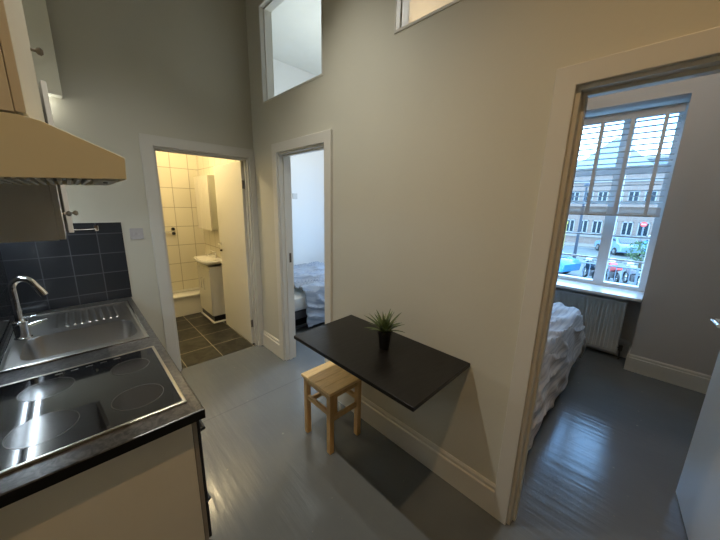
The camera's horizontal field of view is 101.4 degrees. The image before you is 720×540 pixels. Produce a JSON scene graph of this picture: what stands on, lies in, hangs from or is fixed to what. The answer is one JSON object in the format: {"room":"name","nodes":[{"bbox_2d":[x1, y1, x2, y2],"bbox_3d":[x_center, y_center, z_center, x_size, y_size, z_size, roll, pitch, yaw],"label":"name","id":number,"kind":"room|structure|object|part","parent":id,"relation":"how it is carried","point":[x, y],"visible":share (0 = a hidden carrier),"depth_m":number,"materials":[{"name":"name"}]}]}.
{"room":"kitchen","nodes":[
{"label":"kitchen","id":0,"kind":"room"},
{"bbox_2d":[27,0,252,350],"bbox_3d":[-1.695,-0.817,2.368,1.722,3.600,0.100,-11,17,-43],"label":"wall","id":1,"kind":"structure","parent":0,"point":[179,69],"depth_m":2.26,"materials":[{"name":"paint"}]},
{"bbox_2d":[21,0,62,98],"bbox_3d":[-2.073,-1.782,1.623,0.424,1.410,0.085,-11,17,-43],"label":"upper cabinet","id":2,"kind":"object","parent":1,"relation":"attached to","point":[35,11],"depth_m":1.80,"materials":[{"name":"white wood"}]},
{"bbox_2d":[0,222,131,313],"bbox_3d":[-2.065,-0.032,2.111,0.627,0.596,0.008,-11,17,-43],"label":"backsplash","id":3,"kind":"structure","parent":1,"relation":"attached to","point":[86,266],"depth_m":2.12,"materials":[{"name":"tile"}]},
{"bbox_2d":[74,225,98,230],"bbox_3d":[-1.977,-0.297,2.113,0.156,0.040,0.020,-11,17,-43],"label":"towel rail","id":4,"kind":"object","parent":1,"relation":"attached to","point":[95,228],"visible":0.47,"depth_m":2.15,"materials":[{"name":"silver metal"}]},
{"bbox_2d":[129,228,143,238],"bbox_3d":[-1.771,-0.288,2.339,0.086,0.086,0.013,-11,17,-43],"label":"light switch","id":5,"kind":"object","parent":1,"relation":"attached to","point":[135,233],"visible":1,"depth_m":2.34,"materials":[{"name":"grey plastic"}]},
{"bbox_2d":[138,133,263,370],"bbox_3d":[-1.414,-0.112,2.806,0.910,2.046,0.122,-11,17,-43],"label":"trim","id":6,"kind":"structure","parent":1,"relation":"attached to","point":[149,144],"depth_m":2.57,"materials":[{"name":"grey"}]},
{"bbox_2d":[213,161,254,343],"bbox_3d":[-1.440,-0.184,3.332,0.084,1.933,0.762,-11,17,-43],"label":"bathroom door","id":7,"kind":"structure","parent":1,"relation":"in","point":[229,177],"depth_m":3.27,"materials":[{"name":"beige wood"}]},
{"bbox_2d":[156,151,204,290],"bbox_3d":[-2.898,-1.110,3.575,1.722,3.600,0.100,-11,17,-43],"label":"wall","id":8,"kind":"structure","parent":0,"point":[177,172],"depth_m":4.04,"materials":[{"name":"tile"}]},
{"bbox_2d":[165,227,175,234],"bbox_3d":[-2.652,-0.498,3.866,0.407,0.103,0.043,-11,17,-43],"label":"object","id":9,"kind":"object","parent":8,"relation":"attached to","point":[173,228],"visible":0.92,"depth_m":3.98,"materials":[{"name":"silver metal"}]},
{"bbox_2d":[271,0,321,74],"bbox_3d":[1.177,-2.686,2.527,3.128,0.100,7.200,-11,17,-43],"label":"ceiling","id":10,"kind":"structure","parent":0,"point":[296,24],"depth_m":3.67,"materials":[{"name":"paint"}]},
{"bbox_2d":[273,59,323,264],"bbox_3d":[-1.198,-1.357,4.852,2.305,3.600,0.100,-11,17,-43],"label":"wall","id":11,"kind":"structure","parent":0,"point":[307,169],"depth_m":5.09,"materials":[{"name":"white paint"}]},
{"bbox_2d":[409,0,453,22],"bbox_3d":[0.712,-0.891,2.937,2.305,3.600,0.090,-11,17,-43],"label":"wall","id":12,"kind":"structure","parent":0,"point":[418,9],"depth_m":2.37,"materials":[{"name":"paint"}]},
{"bbox_2d":[176,312,705,539],"bbox_3d":[0.498,1.061,2.653,4.950,0.102,6.850,-11,17,-43],"label":"floor","id":13,"kind":"structure","parent":0,"point":[606,462],"depth_m":1.82,"materials":[{"name":"grey paint"}]},
{"bbox_2d":[0,424,204,539],"bbox_3d":[-1.095,0.907,1.249,0.577,0.743,0.640,-11,17,-43],"label":"base cabinet","id":14,"kind":"object","parent":13,"relation":"on","point":[150,491],"visible":0.35,"depth_m":1.03,"materials":[{"name":"beige"}]},
{"bbox_2d":[0,297,205,508],"bbox_3d":[-1.441,0.433,1.542,0.619,0.040,1.814,-11,17,-43],"label":"countertop","id":15,"kind":"structure","parent":14,"relation":"on","point":[16,485],"depth_m":1.01,"materials":[{"name":"stone"}]},
{"bbox_2d":[7,276,47,340],"bbox_3d":[-1.817,0.201,1.624,0.170,0.350,0.071,-8,15,-36],"label":"tap","id":16,"kind":"object","parent":15,"relation":"on","point":[21,326],"visible":1,"depth_m":1.59,"materials":[{"name":"silver metal"}]},
{"bbox_3d":[-1.807,0.156,1.611,0.142,0.256,0.032,-6,14,-28],"label":"spout","id":17,"kind":"part","parent":16,"relation":"part of","materials":[{"name":"silver metal"}]},
{"bbox_3d":[-1.822,0.299,1.663,0.027,0.036,0.084,9,15,32],"label":"lever","id":18,"kind":"part","parent":16,"relation":"part of","materials":[{"name":"silver metal"}]},
{"bbox_2d":[0,300,149,373],"bbox_3d":[-1.701,0.419,1.803,0.565,0.155,0.862,-11,17,-43],"label":"sink","id":19,"kind":"object","parent":15,"relation":"in","point":[68,333],"visible":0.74,"depth_m":1.77,"materials":[{"name":"silver metal"}]},
{"bbox_2d":[0,346,186,475],"bbox_3d":[-1.082,0.496,1.177,0.542,0.009,0.614,-11,17,-43],"label":"cooktop","id":20,"kind":"object","parent":15,"relation":"in","point":[43,416],"visible":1,"depth_m":1.12,"materials":[{"name":"black glass"}]},
{"bbox_2d":[191,420,211,539],"bbox_3d":[-0.867,0.812,1.454,0.054,0.640,0.636,-11,17,-43],"label":"appliance","id":21,"kind":"object","parent":14,"relation":"attached to","point":[197,427],"visible":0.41,"depth_m":1.22,"materials":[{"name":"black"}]},
{"bbox_3d":[-0.853,0.605,1.417,0.027,0.018,0.598,-11,17,-43],"label":"handle","id":22,"kind":"part","parent":21,"relation":"part of","materials":[{"name":"black plastic"}]},
{"bbox_2d":[173,287,202,316],"bbox_3d":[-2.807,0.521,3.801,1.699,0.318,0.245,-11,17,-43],"label":"bath","id":23,"kind":"object","parent":13,"relation":"on","point":[186,302],"visible":0.02,"depth_m":4.09,"materials":[{"name":"beige ceramic"}]},
{"bbox_2d":[194,255,225,323],"bbox_3d":[-2.022,0.244,3.975,0.259,0.816,0.580,-11,17,-43],"label":"vanity unit","id":24,"kind":"object","parent":13,"relation":"on","point":[210,277],"visible":0.91,"depth_m":3.85,"materials":[{"name":"beige wood"}]},
{"bbox_3d":[-2.149,0.243,4.024,0.015,0.605,0.236,-11,17,-43],"label":"door","id":25,"kind":"part","parent":24,"relation":"part of","materials":[{"name":"beige wood"}]},
{"bbox_2d":[194,255,220,265],"bbox_3d":[-2.015,-0.117,3.895,0.258,0.076,0.580,-11,17,-43],"label":"basin","id":26,"kind":"object","parent":24,"relation":"in","point":[203,260],"depth_m":3.86,"materials":[{"name":"white ceramic"}]},
{"bbox_3d":[-1.982,0.284,3.856,0.015,0.605,0.235,-11,17,-43],"label":"door","id":27,"kind":"part","parent":24,"relation":"part of","materials":[{"name":"beige wood"}]},
{"bbox_2d":[207,250,217,257],"bbox_3d":[-1.958,-0.216,3.913,0.124,0.114,0.044,-11,17,-43],"label":"tap","id":28,"kind":"object","parent":24,"relation":"on","point":[215,252],"visible":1,"depth_m":3.92,"materials":[{"name":"silver metal"}]},
{"bbox_2d":[294,287,306,328],"bbox_3d":[-0.897,0.370,4.393,1.450,0.440,1.405,-11,17,-43],"label":"bed","id":29,"kind":"object","parent":13,"relation":"on","point":[299,295],"visible":0.02,"depth_m":3.61,"materials":[{"name":"grey fabric"}]},
{"bbox_3d":[-0.896,0.242,4.367,1.450,0.179,1.400,-11,17,-43],"label":"mattress","id":30,"kind":"part","parent":29,"relation":"part of","materials":[{"name":"grey fabric"}]},
{"bbox_3d":[-0.424,0.631,3.933,1.310,0.030,0.015,-11,17,-43],"label":"slat rail","id":31,"kind":"part","parent":29,"relation":"part of","materials":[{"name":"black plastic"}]},
{"bbox_2d":[294,261,324,326],"bbox_3d":[-0.621,0.252,4.457,1.293,0.525,1.391,-11,17,-43],"label":"duvet","id":32,"kind":"object","parent":29,"relation":"on","point":[310,277],"visible":0.33,"depth_m":3.73,"materials":[{"name":"white fabric"}]},
{"bbox_2d":[301,361,361,454],"bbox_3d":[-0.187,0.912,2.006,0.293,0.445,0.305,-11,17,-43],"label":"wooden stool","id":33,"kind":"object","parent":13,"relation":"on","point":[330,380],"visible":0.84,"depth_m":1.93,"materials":[{"name":"brown wood"}]},
{"bbox_3d":[-0.357,0.917,2.014,0.034,0.424,0.034,-11,17,-43],"label":"leg","id":34,"kind":"part","parent":33,"relation":"part of","materials":[{"name":"brown wood"}]},
{"bbox_3d":[-0.185,0.959,1.841,0.034,0.424,0.034,-11,17,-43],"label":"leg","id":35,"kind":"part","parent":33,"relation":"part of","materials":[{"name":"brown wood"}]},
{"bbox_3d":[-0.182,0.704,1.960,0.293,0.020,0.305,-11,17,-43],"label":"seat","id":36,"kind":"part","parent":33,"relation":"part of","materials":[{"name":"brown wood"}]},
{"bbox_3d":[-0.189,0.885,2.175,0.034,0.424,0.034,-11,17,-43],"label":"leg","id":37,"kind":"part","parent":33,"relation":"part of","materials":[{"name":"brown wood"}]},
{"bbox_3d":[-0.016,0.927,2.002,0.034,0.424,0.034,-11,17,-43],"label":"leg","id":38,"kind":"part","parent":33,"relation":"part of","materials":[{"name":"brown wood"}]},
{"bbox_2d":[553,288,628,359],"bbox_3d":[2.336,0.536,3.501,0.082,0.636,1.247,-11,17,-43],"label":"radiator","id":39,"kind":"object","parent":13,"relation":"on","point":[603,317],"visible":0.35,"depth_m":3.19,"materials":[{"name":"white metal"}]},
{"bbox_2d":[556,288,628,303],"bbox_3d":[2.329,0.231,3.446,0.082,0.016,1.210,-11,17,-43],"label":"grille","id":40,"kind":"object","parent":39,"relation":"attached to","point":[561,291],"depth_m":3.22,"materials":[{"name":"white metal"}]},
{"bbox_3d":[0.980,0.756,2.694,1.800,0.500,1.140,-11,17,-43],"label":"bed","id":41,"kind":"object","parent":13,"relation":"on","visible":0},
{"bbox_2d":[528,302,585,449],"bbox_3d":[1.123,0.658,2.650,1.968,0.585,1.212,-11,17,-43],"label":"duvet","id":42,"kind":"object","parent":41,"relation":"on","point":[566,339],"visible":0.21,"depth_m":2.31,"materials":[{"name":"white fabric"}]},
{"bbox_2d":[196,0,719,483],"bbox_3d":[0.070,-0.670,1.877,0.125,3.600,6.750,-11,17,-43],"label":"wall","id":43,"kind":"structure","parent":0,"point":[439,124],"depth_m":1.52,"materials":[{"name":"paint"}]},
{"bbox_2d":[194,175,218,229],"bbox_3d":[-1.963,-0.862,3.794,0.122,0.660,0.520,-11,17,-43],"label":"upper cabinet","id":44,"kind":"object","parent":43,"relation":"attached to","point":[205,193],"visible":0.95,"depth_m":3.66,"materials":[{"name":"white wood"}]},
{"bbox_3d":[-2.121,-0.884,3.879,0.018,0.660,0.174,-11,17,-43],"label":"door","id":45,"kind":"part","parent":44,"relation":"part of","materials":[{"name":"beige"}]},
{"bbox_3d":[-1.999,-0.855,3.757,0.018,0.660,0.170,-11,17,-43],"label":"door","id":46,"kind":"part","parent":44,"relation":"part of","materials":[{"name":"beige wood"}]},
{"bbox_3d":[-1.879,-0.825,3.636,0.018,0.660,0.170,-11,17,-43],"label":"door","id":47,"kind":"part","parent":44,"relation":"part of","materials":[{"name":"beige wood"}]},
{"bbox_2d":[263,330,279,356],"bbox_3d":[-0.947,0.781,3.148,0.018,0.175,0.393,-11,17,-43],"label":"baseboard","id":48,"kind":"structure","parent":43,"relation":"attached to","point":[270,342],"depth_m":3.13,"materials":[{"name":"grey wood"}]},
{"bbox_2d":[258,0,322,103],"bbox_3d":[-0.514,-1.774,2.268,0.104,0.748,0.878,-11,17,-43],"label":"window","id":49,"kind":"structure","parent":43,"relation":"in","point":[265,7],"depth_m":2.53,"materials":[{"name":"grey"}]},
{"bbox_2d":[271,129,332,362],"bbox_3d":[-0.456,-0.039,2.564,0.153,2.048,0.830,-11,17,-43],"label":"trim","id":50,"kind":"structure","parent":43,"relation":"attached to","point":[323,140],"depth_m":2.63,"materials":[{"name":"grey wood"}]},
{"bbox_2d":[294,315,469,411],"bbox_3d":[0.071,0.590,1.685,0.500,0.322,0.909,-11,17,-43],"label":"table","id":51,"kind":"object","parent":43,"relation":"attached to","point":[410,372],"visible":1,"depth_m":1.52,"materials":[{"name":"black paint"}]},
{"bbox_2d":[364,309,404,349],"bbox_3d":[0.134,0.323,1.634,0.227,0.224,0.233,-3,13,-17],"label":"potted plant","id":52,"kind":"object","parent":51,"relation":"on","point":[385,326],"visible":1,"depth_m":1.62,"materials":[{"name":"green plant"}]},
{"bbox_3d":[0.136,0.385,1.640,0.080,0.100,0.080,-11,17,-43],"label":"pot","id":53,"kind":"part","parent":52,"relation":"part of","materials":[{"name":"black"}]},
{"bbox_2d":[337,389,495,513],"bbox_3d":[0.230,1.067,1.967,0.018,0.175,1.313,-11,17,-43],"label":"baseboard","id":54,"kind":"structure","parent":43,"relation":"attached to","point":[466,480],"depth_m":1.76,"materials":[{"name":"grey wood"}]},
{"bbox_2d":[394,0,460,33],"bbox_3d":[0.532,-1.535,1.215,0.104,0.715,0.884,-11,17,-43],"label":"window","id":55,"kind":"structure","parent":43,"relation":"in","point":[401,18],"depth_m":1.55,"materials":[{"name":"grey wood"}]},
{"bbox_2d":[491,26,719,524],"bbox_3d":[1.054,0.328,1.050,0.153,2.050,0.867,-11,17,-43],"label":"trim","id":56,"kind":"structure","parent":43,"relation":"attached to","point":[697,54],"depth_m":1.14,"materials":[{"name":"grey wood"}]},
{"bbox_2d":[676,318,719,539],"bbox_3d":[1.553,0.356,1.181,0.110,1.940,0.735,11,16,38],"label":"bedroom door","id":57,"kind":"structure","parent":43,"relation":"in","point":[698,488],"depth_m":1.41,"materials":[{"name":"grey wood"}]},
{"bbox_3d":[1.701,0.250,1.392,0.131,0.019,0.058,-11,17,-43],"label":"handle","id":58,"kind":"part","parent":57,"relation":"part of","materials":[{"name":"silver metal"}]},
{"bbox_2d":[556,102,689,345],"bbox_3d":[2.420,-0.406,3.453,0.100,2.500,1.511,-11,17,-43],"label":"wall","id":59,"kind":"structure","parent":0,"point":[633,308],"depth_m":3.11,"materials":[{"name":"paint"}]},
{"bbox_2d":[586,338,630,357],"bbox_3d":[2.347,0.723,3.668,0.018,0.200,1.493,-11,17,-43],"label":"baseboard","id":60,"kind":"structure","parent":59,"relation":"attached to","point":[626,343],"depth_m":3.18,"materials":[{"name":"paint"}]},
{"bbox_2d":[585,73,719,375],"bbox_3d":[1.891,-1.015,3.609,0.340,3.600,6.750,-11,17,-43],"label":"wall","id":61,"kind":"structure","parent":0,"point":[674,327],"depth_m":2.55,"materials":[{"name":"paint"}]},
{"bbox_2d":[556,102,689,301],"bbox_3d":[2.283,-0.723,3.237,0.445,1.783,1.503,-11,17,-43],"label":"window","id":62,"kind":"structure","parent":61,"relation":"in","point":[597,285],"depth_m":3.03,"materials":[{"name":"white wood"}]},
{"bbox_3d":[2.410,-1.082,3.278,0.050,0.075,1.402,-11,17,-43],"label":"meeting rail","id":63,"kind":"part","parent":62,"relation":"part of","materials":[{"name":"white wood"}]},
{"bbox_2d":[569,103,686,216],"bbox_3d":[2.278,-1.082,3.144,0.059,0.963,1.475,-11,17,-43],"label":"window blind","id":64,"kind":"object","parent":62,"relation":"attached to","point":[677,108],"visible":0.46,"depth_m":2.83,"materials":[{"name":"grey"}]},
{"bbox_3d":[2.269,-0.622,3.247,0.051,0.020,1.469,-11,17,-43],"label":"rail","id":65,"kind":"part","parent":64,"relation":"part of","materials":[{"name":"grey"}]},
{"bbox_2d":[624,344,631,369],"bbox_3d":[2.762,0.887,3.038,0.328,0.170,0.018,-11,17,-43],"label":"baseboard","id":66,"kind":"structure","parent":61,"relation":"attached to","point":[628,353],"depth_m":2.93,"materials":[{"name":"grey wood"}]},
{"bbox_2d":[626,354,710,393],"bbox_3d":[3.366,1.082,2.214,0.018,0.170,2.039,-11,17,-43],"label":"baseboard","id":67,"kind":"structure","parent":61,"relation":"attached to","point":[692,380],"depth_m":2.72,"materials":[{"name":"grey wood"}]},
{"bbox_3d":[-1.239,-0.423,0.632,0.100,3.600,6.750,-11,17,-43],"label":"wall","id":68,"kind":"structure","parent":0,"visible":0},
{"bbox_2d":[0,250,14,352],"bbox_3d":[-1.654,0.168,1.266,0.008,0.588,1.812,-11,17,-43],"label":"trim","id":69,"kind":"structure","parent":68,"relation":"attached to","point":[6,312],"depth_m":1.74,"materials":[{"name":"tile"}]},
{"bbox_2d":[0,0,44,121],"bbox_3d":[-1.149,-0.789,0.809,0.360,0.718,0.595,-11,17,-43],"label":"upper cabinet","id":70,"kind":"object","parent":68,"relation":"attached to","point":[19,90],"visible":0.88,"depth_m":0.77,"materials":[{"name":"beige wood"}]},
{"bbox_3d":[-1.217,-0.826,1.112,0.034,0.027,0.028,-11,17,-43],"label":"knob","id":71,"kind":"part","parent":70,"relation":"part of","materials":[{"name":"silver metal"}]},
{"bbox_2d":[0,80,77,242],"bbox_3d":[-1.604,-0.521,1.357,0.383,0.716,0.697,-11,17,-43],"label":"upper cabinet","id":72,"kind":"object","parent":68,"relation":"attached to","point":[28,213],"visible":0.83,"depth_m":1.21,"materials":[{"name":"beige wood"}]},
{"bbox_3d":[-1.629,-0.570,1.573,0.342,0.712,0.020,12,16,39],"label":"door","id":73,"kind":"part","parent":72,"relation":"part of","materials":[{"name":"beige wood"}]},
{"bbox_3d":[-1.396,-0.508,1.319,0.020,0.712,0.344,-11,17,-43],"label":"door","id":74,"kind":"part","parent":72,"relation":"part of","materials":[{"name":"white wood"}]},
{"bbox_3d":[-1.474,-0.284,1.485,0.034,0.027,0.028,-11,17,-43],"label":"knob","id":75,"kind":"part","parent":72,"relation":"part of","materials":[{"name":"silver metal"}]},
{"bbox_2d":[0,112,126,184],"bbox_3d":[-1.114,-0.360,0.951,0.498,0.170,0.600,-11,17,-43],"label":"hood","id":76,"kind":"object","parent":68,"relation":"attached to","point":[32,151],"visible":1,"depth_m":0.81,"materials":[{"name":"beige metal"}]},
{"label":"outside","id":77,"kind":"structure","parent":0,"visible":0},
{"bbox_3d":[1.869,-1.295,23.042,3.500,0.140,90.000,-11,17,-43],"label":"pavement","id":78,"kind":"object","parent":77,"visible":0},
{"bbox_2d":[581,261,641,284],"bbox_3d":[12.014,0.441,13.233,0.070,1.134,3.600,-11,17,-43],"label":"railing","id":79,"kind":"object","parent":78,"relation":"on","point":[630,268],"visible":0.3,"depth_m":13.38,"materials":[{"name":"blue"}]},
{"bbox_3d":[12.025,-0.078,13.118,0.070,0.070,3.600,-11,17,-43],"label":"rail","id":80,"kind":"part","parent":79,"relation":"part of","materials":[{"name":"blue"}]},
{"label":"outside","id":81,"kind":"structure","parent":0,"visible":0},
{"bbox_2d":[558,245,644,285],"bbox_3d":[23.437,-5.214,43.596,85.400,0.200,90.000,-11,17,-43],"label":"ground","id":82,"kind":"structure","parent":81,"point":[567,249],"depth_m":23.49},
{"bbox_2d":[559,250,580,272],"bbox_3d":[10.963,-0.748,18.351,1.860,1.470,4.310,-5,14,-25],"label":"parked car","id":83,"kind":"object","parent":82,"relation":"on","point":[568,264],"visible":0.16,"depth_m":16.56,"materials":[{"name":"blue metal"}]},
{"bbox_2d":[572,183,589,257],"bbox_3d":[14.748,-3.016,19.776,0.440,5.450,0.440,-11,17,-43],"label":"lamp post","id":84,"kind":"object","parent":82,"relation":"on","point":[585,184],"visible":0.55,"depth_m":19.76,"materials":[{"name":"grey metal"}]},
{"bbox_2d":[582,257,595,278],"bbox_3d":[12.593,-0.073,16.063,0.737,1.210,1.920,5,13,17],"label":"motorbike","id":85,"kind":"object","parent":82,"relation":"on","point":[592,268],"visible":0.63,"depth_m":16.11,"materials":[{"name":"black plastic"}]},
{"bbox_2d":[564,173,664,243],"bbox_3d":[23.839,-8.173,38.264,9.300,7.900,29.400,-11,17,-43],"label":"office building","id":86,"kind":"structure","parent":82,"relation":"on","point":[625,225],"depth_m":30.05,"materials":[{"name":"brick"}]},
{"bbox_3d":[23.426,-4.953,32.938,0.018,1.300,0.750,-11,17,-43],"label":"pane","id":87,"kind":"part","parent":86,"relation":"part of","materials":[{"name":"grey glass"}]},
{"bbox_3d":[23.491,-8.028,32.256,0.018,1.000,0.750,-11,17,-43],"label":"pane","id":88,"kind":"part","parent":86,"relation":"part of","materials":[{"name":"grey"}]},
{"bbox_3d":[24.261,-4.750,32.100,0.018,1.300,0.750,-11,17,-43],"label":"pane","id":89,"kind":"part","parent":86,"relation":"part of","materials":[{"name":"grey"}]},
{"bbox_3d":[25.096,-4.546,31.263,0.018,1.300,0.750,-11,17,-43],"label":"pane","id":90,"kind":"part","parent":86,"relation":"part of","materials":[{"name":"grey"}]},
{"bbox_3d":[25.162,-7.621,30.581,0.018,1.000,0.750,-11,17,-43],"label":"pane","id":91,"kind":"part","parent":86,"relation":"part of","materials":[{"name":"grey"}]},
{"bbox_2d":[576,137,653,168],"bbox_3d":[29.318,-12.944,33.970,6.000,3.500,8.000,-11,17,-43],"label":"roof","id":92,"kind":"object","parent":86,"relation":"on","point":[636,159],"visible":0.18,"depth_m":31.92,"materials":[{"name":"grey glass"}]},
{"bbox_3d":[26.766,-4.139,29.588,0.018,1.300,0.750,-11,17,-43],"label":"pane","id":93,"kind":"part","parent":86,"relation":"part of","materials":[{"name":"grey"}]},
{"bbox_3d":[26.832,-7.214,28.907,0.018,1.000,0.750,-11,17,-43],"label":"pane","id":94,"kind":"part","parent":86,"relation":"part of","materials":[{"name":"grey glass"}]},
{"bbox_3d":[27.601,-3.936,28.750,0.018,1.300,0.750,-11,17,-43],"label":"pane","id":95,"kind":"part","parent":86,"relation":"part of","materials":[{"name":"grey"}]},
{"bbox_3d":[27.667,-7.011,28.069,0.018,1.000,0.750,-11,17,-43],"label":"pane","id":96,"kind":"part","parent":86,"relation":"part of","materials":[{"name":"grey"}]},
{"bbox_2d":[606,258,622,282],"bbox_3d":[13.438,0.039,15.639,0.737,1.210,1.920,7,14,25],"label":"motorbike","id":97,"kind":"object","parent":82,"relation":"on","point":[611,262],"visible":0.74,"depth_m":15.49,"materials":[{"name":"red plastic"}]},
{"bbox_2d":[594,237,644,255],"bbox_3d":[22.826,-2.210,26.096,1.860,1.470,4.310,4,13,14],"label":"parked car","id":98,"kind":"object","parent":82,"relation":"on","point":[619,244],"visible":0.72,"depth_m":24.80,"materials":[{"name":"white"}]},
{"bbox_2d":[577,155,668,163],"bbox_3d":[39.878,-10.613,44.349,9.300,10.700,38.400,-11,17,-43],"label":"office building","id":99,"kind":"structure","parent":82,"relation":"on","point":[665,157],"depth_m":38.22,"materials":[{"name":"grey"}]},
{"bbox_2d":[622,262,641,285],"bbox_3d":[13.849,0.202,14.945,0.737,1.210,1.920,6,13,19],"label":"motorbike","id":100,"kind":"object","parent":82,"relation":"on","point":[629,264],"visible":0.62,"depth_m":14.97,"materials":[{"name":"black plastic"}]},
{"bbox_2d":[625,241,647,268],"bbox_3d":[18.086,-0.920,18.901,1.480,1.891,1.862,-11,17,-43],"label":"shrub","id":101,"kind":"object","parent":82,"relation":"on","point":[639,243],"visible":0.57,"depth_m":18.99,"materials":[{"name":"green plant"}]},
{"bbox_2d":[638,235,650,285],"bbox_3d":[3.317,1.306,3.730,0.120,3.475,0.103,-11,17,-43],"label":"post","id":102,"kind":"object","parent":82,"relation":"on","point":[649,235],"visible":0.16,"depth_m":3.41,"materials":[{"name":"white metal"}]},
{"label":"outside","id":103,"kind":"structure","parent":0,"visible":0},
{"bbox_2d":[564,242,645,252],"bbox_3d":[17.123,-4.184,37.551,3.000,0.140,90.000,-11,17,-43],"label":"pavement","id":104,"kind":"structure","parent":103,"point":[585,245],"depth_m":30.88,"materials":[{"name":"grey concrete"}]},
{"bbox_2d":[640,222,646,241],"bbox_3d":[26.589,-3.241,27.874,0.180,2.600,0.480,-11,17,-43],"label":"round sign","id":105,"kind":"object","parent":104,"relation":"on","point":[643,224],"visible":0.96,"depth_m":27.68,"materials":[{"name":"red metal"}]}
]}

